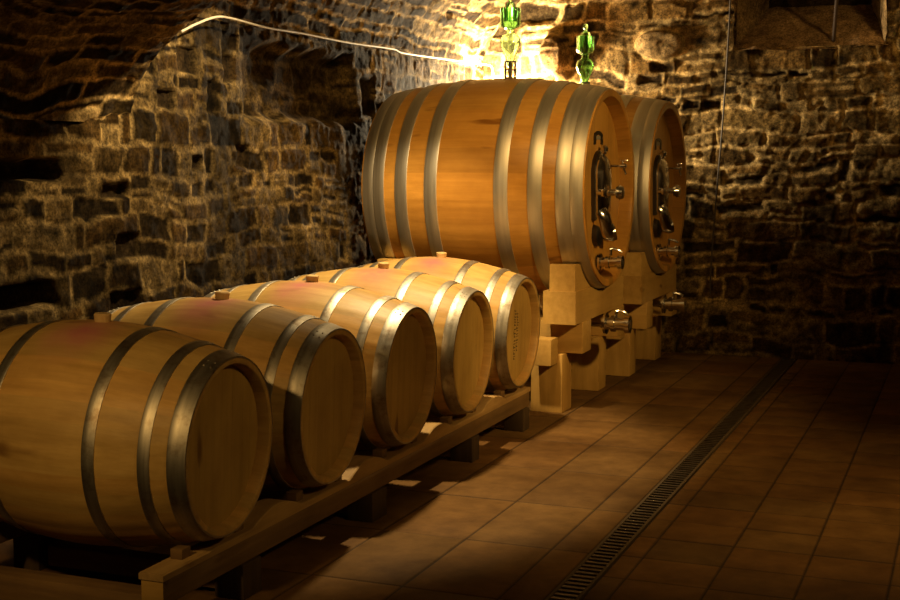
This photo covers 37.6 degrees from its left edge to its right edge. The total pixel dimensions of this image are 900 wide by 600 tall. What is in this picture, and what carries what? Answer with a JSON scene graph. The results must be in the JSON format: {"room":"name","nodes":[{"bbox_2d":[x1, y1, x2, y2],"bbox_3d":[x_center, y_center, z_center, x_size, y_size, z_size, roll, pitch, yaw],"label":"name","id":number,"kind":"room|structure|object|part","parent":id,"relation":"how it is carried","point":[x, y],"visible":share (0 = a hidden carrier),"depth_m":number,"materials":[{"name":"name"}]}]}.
{"room":"wine cellar","nodes":[
{"label":"wine cellar","id":0,"kind":"room"},
{"bbox_2d":[0,0,220,122],"bbox_3d":[1.344,-1.039,3.282,7.202,1.080,2.864,2,7,22],"label":"ceiling","id":1,"kind":"structure","parent":0,"point":[61,60],"depth_m":5.42,"materials":[{"name":"stone"}]},
{"bbox_2d":[0,15,483,328],"bbox_3d":[-1.155,-0.439,6.915,0.177,2.288,7.613,2,7,22],"label":"wall","id":2,"kind":"structure","parent":0,"point":[236,159],"depth_m":6.55,"materials":[{"name":"stone"}]},
{"bbox_2d":[180,15,493,78],"bbox_3d":[-0.467,-1.511,8.159,0.044,0.152,4.237,2,7,22],"label":"cable","id":3,"kind":"object","parent":2,"relation":"attached to","point":[219,16],"visible":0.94,"depth_m":7.51,"materials":[{"name":"white plastic"}]},
{"bbox_2d":[197,0,519,66],"bbox_3d":[2.753,-2.047,6.729,7.207,1.288,4.816,2,7,22],"label":"ceiling","id":4,"kind":"structure","parent":0,"point":[462,30],"depth_m":8.46,"materials":[{"name":"stone"}]},
{"bbox_2d":[0,352,780,599],"bbox_3d":[-1.149,1.001,4.247,2.624,0.006,13.200,2,7,22],"label":"floor","id":5,"kind":"structure","parent":0,"point":[513,522],"depth_m":5.56,"materials":[{"name":"tile"}]},
{"bbox_2d":[0,385,529,599],"bbox_3d":[-0.635,0.694,5.700,0.935,0.296,3.475,2,7,22],"label":"rack","id":6,"kind":"object","parent":5,"relation":"on","point":[231,564],"visible":0.47,"depth_m":4.60,"materials":[{"name":"brown wood"}]},
{"bbox_2d":[0,312,272,547],"bbox_3d":[-1.138,0.417,4.329,0.968,0.755,0.728,2,7,19],"label":"wine barrel","id":7,"kind":"object","parent":6,"relation":"on","point":[113,433],"visible":1,"depth_m":4.03,"materials":[{"name":"brown wood"}]},
{"bbox_2d":[108,291,365,491],"bbox_3d":[-0.868,0.342,5.016,0.969,0.755,0.727,2,7,19],"label":"wine barrel","id":8,"kind":"object","parent":6,"relation":"on","point":[312,368],"visible":0.49,"depth_m":4.79,"materials":[{"name":"brown wood"}]},
{"bbox_2d":[205,275,436,449],"bbox_3d":[-0.601,0.268,5.702,0.969,0.755,0.728,2,7,20],"label":"wine barrel","id":9,"kind":"object","parent":6,"relation":"on","point":[396,338],"visible":0.52,"depth_m":5.49,"materials":[{"name":"brown wood"}]},
{"bbox_2d":[288,262,493,417],"bbox_3d":[-0.331,0.195,6.382,0.969,0.755,0.728,2,7,20],"label":"wine barrel","id":10,"kind":"object","parent":6,"relation":"on","point":[460,315],"visible":0.49,"depth_m":6.17,"materials":[{"name":"brown wood"}]},
{"bbox_2d":[357,252,539,391],"bbox_3d":[-0.057,0.121,7.066,0.968,0.755,0.728,2,7,21],"label":"wine barrel","id":11,"kind":"object","parent":6,"relation":"on","point":[513,298],"visible":0.44,"depth_m":6.86,"materials":[{"name":"brown wood"}]},
{"bbox_2d":[378,258,623,412],"bbox_3d":[0.309,0.156,8.092,1.255,0.852,1.150,2,7,22],"label":"stand","id":12,"kind":"object","parent":5,"relation":"on","point":[571,353],"visible":0.4,"depth_m":7.55,"materials":[{"name":"beige wood"}]},
{"bbox_2d":[362,78,634,333],"bbox_3d":[0.379,-0.574,8.012,1.475,1.517,1.304,2,7,22],"label":"wine cask","id":13,"kind":"object","parent":12,"relation":"on","point":[522,176],"visible":0.79,"depth_m":7.53,"materials":[{"name":"wood"}]},
{"bbox_2d":[500,0,520,77],"bbox_3d":[0.361,-1.577,7.911,0.124,0.502,0.124,2,7,22],"label":"lock","id":14,"kind":"object","parent":13,"relation":"on","point":[510,15],"visible":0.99,"depth_m":7.87,"materials":[{"name":"glass"}]},
{"bbox_2d":[500,7,520,28],"bbox_3d":[0.361,-1.679,7.900,0.124,0.127,0.124,2,7,22],"label":"cup","id":15,"kind":"object","parent":14,"relation":"on","point":[510,17],"depth_m":7.85,"materials":[{"name":"green glass"}]},
{"bbox_3d":[0.361,-1.509,7.918,0.124,0.225,0.124,2,7,22],"label":"bulb","id":16,"kind":"part","parent":14,"relation":"part of","materials":[{"name":"clear glass"}]},
{"bbox_3d":[0.877,-0.677,7.802,0.027,0.407,0.286,2,7,22],"label":"door frame","id":17,"kind":"part","parent":13,"relation":"part of","materials":[{"name":"metal"}]},
{"bbox_3d":[0.910,-0.678,7.789,0.065,0.370,0.256,2,7,22],"label":"manhole door","id":18,"kind":"part","parent":13,"relation":"part of","materials":[{"name":"metal"}]},
{"bbox_3d":[0.902,-0.458,7.786,0.208,0.239,0.131,-4,7,-30],"label":"spout","id":19,"kind":"part","parent":13,"relation":"part of","materials":[{"name":"metal"}]},
{"bbox_3d":[0.978,-0.287,7.820,0.081,0.047,0.023,-1,6,-6],"label":"valve handle","id":20,"kind":"part","parent":13,"relation":"part of","materials":[{"name":"metal"}]},
{"bbox_3d":[0.991,-0.633,7.794,0.068,0.088,0.088,2,7,22],"label":"hand knob","id":21,"kind":"part","parent":13,"relation":"part of","materials":[{"name":"metal"}]},
{"bbox_2d":[611,160,628,174],"bbox_3d":[1.001,-0.797,7.956,0.145,0.087,0.040,2,7,22],"label":"tap","id":22,"kind":"object","parent":13,"relation":"on","point":[622,165],"depth_m":7.94,"materials":[{"name":"metal"}]},
{"bbox_3d":[1.016,0.077,7.845,0.081,0.047,0.023,-1,6,-6],"label":"valve handle","id":23,"kind":"part","parent":13,"relation":"part of","materials":[{"name":"metal"}]},
{"bbox_3d":[0.583,0.465,7.631,0.192,0.337,0.184,2,7,22],"label":"post","id":24,"kind":"part","parent":12,"relation":"part of","materials":[{"name":"beige wood"}]},
{"bbox_3d":[0.869,0.388,8.342,0.194,0.337,0.185,2,7,22],"label":"post","id":25,"kind":"part","parent":12,"relation":"part of","materials":[{"name":"beige wood"}]},
{"bbox_2d":[606,252,676,375],"bbox_3d":[0.859,0.032,9.347,1.255,0.828,1.150,2,7,22],"label":"stand","id":26,"kind":"object","parent":5,"relation":"on","point":[641,286],"visible":0.29,"depth_m":8.81,"materials":[{"name":"beige wood"}]},
{"bbox_3d":[1.134,0.341,8.886,0.194,0.313,0.182,2,7,22],"label":"post","id":27,"kind":"part","parent":26,"relation":"part of","materials":[{"name":"beige wood"}]},
{"bbox_3d":[1.419,0.264,9.597,0.194,0.313,0.183,2,7,22],"label":"post","id":28,"kind":"part","parent":26,"relation":"part of","materials":[{"name":"beige wood"}]},
{"bbox_2d":[620,95,686,312],"bbox_3d":[0.928,-0.686,9.269,1.475,1.517,1.304,2,7,22],"label":"wine cask","id":29,"kind":"object","parent":26,"relation":"on","point":[658,141],"visible":0.33,"depth_m":8.96,"materials":[{"name":"wood"}]},
{"bbox_2d":[576,24,593,83],"bbox_3d":[0.935,-1.673,9.159,0.124,0.472,0.124,2,7,22],"label":"lock","id":30,"kind":"object","parent":29,"relation":"on","point":[585,42],"visible":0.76,"depth_m":9.12,"materials":[{"name":"glass"}]},
{"bbox_2d":[576,35,593,54],"bbox_3d":[0.935,-1.760,9.150,0.124,0.127,0.124,2,7,22],"label":"cup","id":31,"kind":"object","parent":30,"relation":"on","point":[584,43],"depth_m":9.10,"materials":[{"name":"green glass"}]},
{"bbox_3d":[0.935,-1.589,9.168,0.124,0.225,0.124,2,7,22],"label":"bulb","id":32,"kind":"part","parent":30,"relation":"part of","materials":[{"name":"green glass"}]},
{"bbox_3d":[1.427,-0.789,9.059,0.027,0.407,0.286,2,7,22],"label":"door frame","id":33,"kind":"part","parent":29,"relation":"part of","materials":[{"name":"metal"}]},
{"bbox_3d":[1.460,-0.789,9.045,0.065,0.370,0.256,2,7,22],"label":"manhole door","id":34,"kind":"part","parent":29,"relation":"part of","materials":[{"name":"metal"}]},
{"bbox_3d":[1.451,-0.569,9.042,0.208,0.239,0.131,-4,7,-30],"label":"spout","id":35,"kind":"part","parent":29,"relation":"part of","materials":[{"name":"metal"}]},
{"bbox_3d":[1.528,-0.399,9.077,0.081,0.047,0.023,-1,6,-6],"label":"valve handle","id":36,"kind":"part","parent":29,"relation":"part of","materials":[{"name":"metal"}]},
{"bbox_3d":[1.540,-0.745,9.050,0.068,0.088,0.088,2,7,22],"label":"hand knob","id":37,"kind":"part","parent":29,"relation":"part of","materials":[{"name":"metal"}]},
{"bbox_2d":[669,163,682,175],"bbox_3d":[1.550,-0.908,9.212,0.145,0.087,0.040,2,7,22],"label":"tap","id":38,"kind":"object","parent":29,"relation":"on","point":[677,167],"depth_m":9.19,"materials":[{"name":"metal"}]},
{"bbox_3d":[1.565,-0.034,9.101,0.081,0.047,0.023,-1,6,-6],"label":"valve handle","id":39,"kind":"part","parent":29,"relation":"part of","materials":[{"name":"metal"}]},
{"bbox_2d":[483,0,899,363],"bbox_3d":[2.554,-1.297,9.268,5.338,3.488,0.282,2,7,22],"label":"wall","id":40,"kind":"structure","parent":0,"point":[806,256],"depth_m":9.52,"materials":[{"name":"stone"}]},
{"bbox_2d":[709,0,730,294],"bbox_3d":[1.943,-1.303,9.503,0.112,2.550,0.016,2,7,22],"label":"cable","id":41,"kind":"object","parent":40,"relation":"attached to","point":[729,0],"visible":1,"depth_m":9.52,"materials":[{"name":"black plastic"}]},
{"bbox_2d":[733,0,768,49],"bbox_3d":[2.215,-2.113,9.693,0.032,0.620,0.595,5,8,38],"label":"trim","id":42,"kind":"structure","parent":40,"relation":"attached to","point":[749,12],"depth_m":9.64,"materials":[{"name":"stone"}]},
{"bbox_2d":[732,5,887,50],"bbox_3d":[2.623,-1.970,9.545,1.070,0.368,0.579,2,7,22],"label":"window sill","id":43,"kind":"structure","parent":40,"relation":"attached to","point":[857,25],"depth_m":9.53,"materials":[{"name":"stone"}]},
{"bbox_2d":[832,0,838,40],"bbox_3d":[2.715,-2.091,9.296,0.050,0.542,0.026,2,7,22],"label":"rod","id":44,"kind":"object","parent":43,"relation":"on","point":[836,1],"visible":1,"depth_m":9.30,"materials":[{"name":"grey metal"}]},
{"bbox_2d":[770,0,870,7],"bbox_3d":[2.734,-2.293,9.777,0.720,0.240,0.030,2,7,22],"label":"window","id":45,"kind":"structure","parent":40,"relation":"attached to","point":[773,3],"depth_m":9.80,"materials":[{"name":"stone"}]},
{"bbox_2d":[872,0,886,40],"bbox_3d":[3.034,-2.078,9.369,0.031,0.620,0.592,1,6,7],"label":"trim","id":46,"kind":"structure","parent":40,"relation":"attached to","point":[879,6],"depth_m":9.25,"materials":[{"name":"stone"}]},
{"bbox_2d":[582,359,899,599],"bbox_3d":[2.299,1.159,2.789,4.642,0.006,13.100,2,7,22],"label":"floor","id":47,"kind":"structure","parent":0,"point":[801,500],"depth_m":5.45,"materials":[{"name":"tile"}]},
{"bbox_3d":[0.071,1.131,3.622,0.166,0.112,12.920,2,7,22],"label":"floor","id":48,"kind":"structure","parent":0,"visible":0},
{"bbox_2d":[545,359,795,599],"bbox_3d":[1.024,0.819,6.000,0.104,0.022,7.680,2,7,22],"label":"drain grate","id":49,"kind":"object","parent":48,"relation":"in","point":[584,577],"visible":0.99,"depth_m":5.60,"materials":[{"name":"metal"}]}
]}

